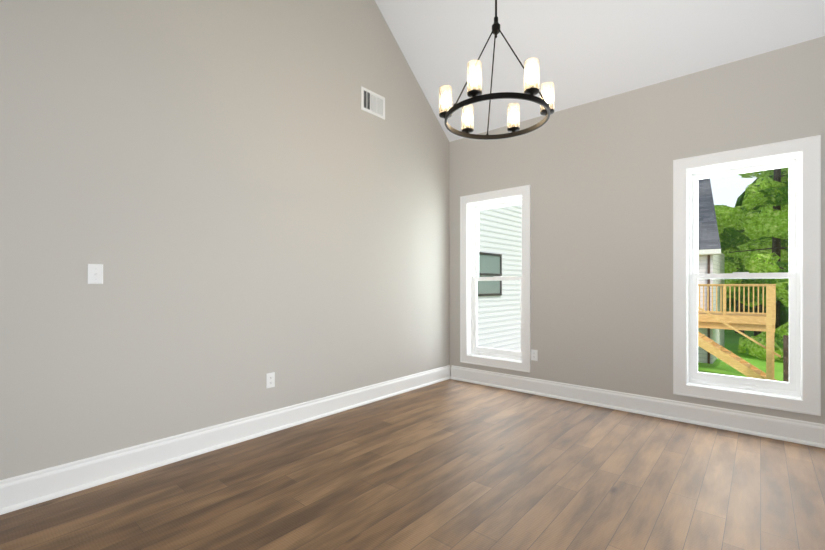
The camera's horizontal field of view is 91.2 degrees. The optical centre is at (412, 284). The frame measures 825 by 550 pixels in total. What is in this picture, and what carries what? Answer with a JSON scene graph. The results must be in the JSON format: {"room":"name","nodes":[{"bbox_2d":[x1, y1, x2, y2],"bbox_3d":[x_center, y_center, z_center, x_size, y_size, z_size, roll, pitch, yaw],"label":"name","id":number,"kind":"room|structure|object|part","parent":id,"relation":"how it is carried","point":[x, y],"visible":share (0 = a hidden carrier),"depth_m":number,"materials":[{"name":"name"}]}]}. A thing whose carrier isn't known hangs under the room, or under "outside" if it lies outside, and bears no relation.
{"room":"empty dining room","nodes":[
{"label":"empty dining room","id":0,"kind":"room"},
{"bbox_2d":[0,0,448,479],"bbox_3d":[-1.485,-1.203,2.835,0.160,4.692,6.078,0,0,41],"label":"wall","id":1,"kind":"structure","parent":0,"point":[239,200],"depth_m":2.77,"materials":[{"name":"grey paint"}]},
{"bbox_2d":[88,264,102,283],"bbox_3d":[-1.814,-0.063,2.315,0.020,0.115,0.070,0,0,41],"label":"toggle light switch","id":2,"kind":"object","parent":1,"relation":"attached to","point":[95,273],"visible":1,"depth_m":2.32,"materials":[{"name":"white plastic"}]},
{"bbox_2d":[0,365,450,514],"bbox_3d":[-1.411,1.062,2.772,0.034,0.161,5.758,0,0,41],"label":"baseboard","id":3,"kind":"structure","parent":1,"relation":"attached to","point":[30,489],"depth_m":2.64,"materials":[{"name":"white wood"}]},
{"bbox_2d":[266,372,274,388],"bbox_3d":[-1.104,0.743,3.148,0.008,0.115,0.070,0,0,41],"label":"electrical outlet","id":4,"kind":"object","parent":1,"relation":"attached to","point":[270,380],"visible":1,"depth_m":3.14,"materials":[{"name":"white plastic"}]},
{"bbox_2d":[361,86,384,119],"bbox_3d":[-0.384,-1.792,3.986,0.012,0.223,0.323,0,0,41],"label":"air vent","id":5,"kind":"object","parent":1,"relation":"in","point":[373,103],"visible":1,"depth_m":3.98,"materials":[{"name":"white metal"}]},
{"bbox_2d":[0,379,824,549],"bbox_3d":[0.051,1.158,1.512,4.216,0.030,6.078,0,0,41],"label":"floor","id":6,"kind":"structure","parent":0,"point":[450,464],"depth_m":2.26,"materials":[{"name":"brown wood"}]},
{"bbox_2d":[375,0,824,141],"bbox_3d":[0.100,-2.581,1.569,3.916,1.916,5.928,0,0,41],"label":"ceiling","id":7,"kind":"structure","parent":0,"point":[585,51],"depth_m":3.57,"materials":[{"name":"white paint"}]},
{"bbox_2d":[439,0,554,139],"bbox_3d":[0.513,-2.149,2.480,0.652,2.290,0.696,0,0,41],"label":"chandelier","id":8,"kind":"object","parent":7,"relation":"hanging from","point":[531,90],"visible":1,"depth_m":2.44,"materials":[{"name":"black metal"}]},
{"bbox_2d":[449,36,824,423],"bbox_3d":[1.982,-0.432,3.754,4.216,3.150,0.160,0,0,41],"label":"wall","id":9,"kind":"structure","parent":0,"point":[597,175],"depth_m":3.71,"materials":[{"name":"grey paint"}]},
{"bbox_2d":[460,185,530,372],"bbox_3d":[0.962,-0.067,4.614,0.882,1.982,0.179,0,0,41],"label":"window","id":10,"kind":"structure","parent":9,"relation":"in","point":[524,365],"depth_m":4.67,"materials":[{"name":"white"}]},
{"bbox_3d":[0.990,-0.072,4.647,0.647,1.737,0.068,0,0,41],"label":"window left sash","id":11,"kind":"part","parent":10,"relation":"part of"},
{"bbox_3d":[0.993,-0.082,4.650,0.571,1.641,0.036,0,0,41],"label":"glass","id":12,"kind":"part","parent":10,"relation":"part of","materials":[{"name":"clear glass"}]},
{"bbox_2d":[531,349,537,360],"bbox_3d":[1.280,0.738,4.248,0.070,0.115,0.008,0,0,41],"label":"outlet","id":13,"kind":"object","parent":9,"relation":"attached to","point":[534,355],"visible":1,"depth_m":4.25,"materials":[{"name":"white plastic"}]},
{"bbox_2d":[673,135,820,415],"bbox_3d":[2.601,-0.067,3.202,0.882,1.982,0.179,0,0,41],"label":"window","id":14,"kind":"structure","parent":9,"relation":"in","point":[810,402],"depth_m":3.10,"materials":[{"name":"white"}]},
{"bbox_3d":[2.632,-0.082,3.238,0.571,1.641,0.036,0,0,41],"label":"glass","id":15,"kind":"part","parent":14,"relation":"part of","materials":[{"name":"clear glass"}]},
{"bbox_3d":[2.629,-0.072,3.235,0.647,1.737,0.068,0,0,41],"label":"window right sash","id":16,"kind":"part","parent":14,"relation":"part of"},
{"bbox_3d":[2.633,-0.067,3.240,0.711,1.811,0.080,0,0,41],"label":"frame","id":17,"kind":"part","parent":14,"relation":"part of","materials":[{"name":"white wood"}]},
{"bbox_2d":[450,365,824,447],"bbox_3d":[1.932,1.062,3.669,3.862,0.161,0.034,0,0,41],"label":"baseboard","id":18,"kind":"structure","parent":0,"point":[791,430],"depth_m":3.48,"materials":[{"name":"white wood"}]},
{"label":"outside","id":19,"kind":"structure","parent":0,"visible":0},
{"bbox_2d":[698,329,782,380],"bbox_3d":[24.225,3.243,28.124,90.000,0.200,65.762,0,0,41],"label":"lawn","id":20,"kind":"structure","parent":19,"point":[734,344],"depth_m":16.18,"materials":[{"name":"green plant"}]},
{"bbox_2d":[698,253,723,363],"bbox_3d":[10.193,0.833,20.749,8.995,4.620,4.638,0,0,41],"label":"house","id":21,"kind":"structure","parent":20,"relation":"on","point":[715,260],"depth_m":16.40,"materials":[{"name":"white"}]},
{"bbox_2d":[707,255,709,363],"bbox_3d":[11.875,0.933,16.191,0.081,4.420,0.064,0,0,41],"label":"downspout","id":22,"kind":"object","parent":21,"relation":"attached to","point":[708,329],"depth_m":16.17,"materials":[{"name":"brown"}]},
{"bbox_2d":[698,178,720,249],"bbox_3d":[10.009,-3.992,20.648,9.461,5.370,4.934,0,0,41],"label":"house roof","id":23,"kind":"structure","parent":21,"relation":"on","point":[702,236],"depth_m":16.98,"materials":[{"name":"grey"}]},
{"bbox_2d":[698,249,720,254],"bbox_3d":[8.508,-1.307,18.906,9.460,0.200,0.374,0,0,41],"label":"fascia","id":24,"kind":"object","parent":23,"relation":"attached to","point":[714,251],"depth_m":15.93,"materials":[{"name":"white wood"}]},
{"bbox_2d":[698,284,780,380],"bbox_3d":[10.737,1.706,14.873,4.178,3.475,3.520,0,0,41],"label":"deck","id":25,"kind":"object","parent":20,"relation":"on","point":[721,353],"depth_m":13.52,"materials":[{"name":"brown wood"}]},
{"bbox_2d":[714,167,788,361],"bbox_3d":[23.462,-8.162,26.620,29.939,23.436,34.820,0,0,41],"label":"trees","id":26,"kind":"object","parent":20,"relation":"on","point":[756,221],"depth_m":18.84,"materials":[{"name":"green plant"}]},
{"bbox_2d":[783,335,788,381],"bbox_3d":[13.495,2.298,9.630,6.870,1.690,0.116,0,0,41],"label":"trunk","id":27,"kind":"object","parent":20,"relation":"on","point":[785,356],"depth_m":11.79,"materials":[{"name":"plant"}]},
{"bbox_3d":[-0.647,-2.457,14.220,8.049,11.200,10.448,0,0,41],"label":"house","id":28,"kind":"object","parent":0,"visible":0},
{"bbox_2d":[478,252,501,295],"bbox_3d":[2.339,-0.322,12.332,0.089,1.310,1.438,0,0,41],"label":"window","id":29,"kind":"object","parent":28,"relation":"attached to","point":[500,274],"depth_m":12.56,"materials":[{"name":"black"}]},
{"bbox_2d":[478,254,499,293],"bbox_3d":[2.328,-0.322,12.342,0.056,1.170,1.300,0,0,41],"label":"window pane","id":30,"kind":"object","parent":29,"relation":"in","point":[492,285],"depth_m":12.34,"materials":[{"name":"grey"}]},
{"bbox_2d":[478,204,521,350],"bbox_3d":[1.960,-0.899,11.970,0.291,8.085,9.849,0,0,41],"label":"house siding","id":31,"kind":"object","parent":28,"relation":"attached to","point":[505,251],"depth_m":13.04,"materials":[{"name":"white plastic"}]}
]}

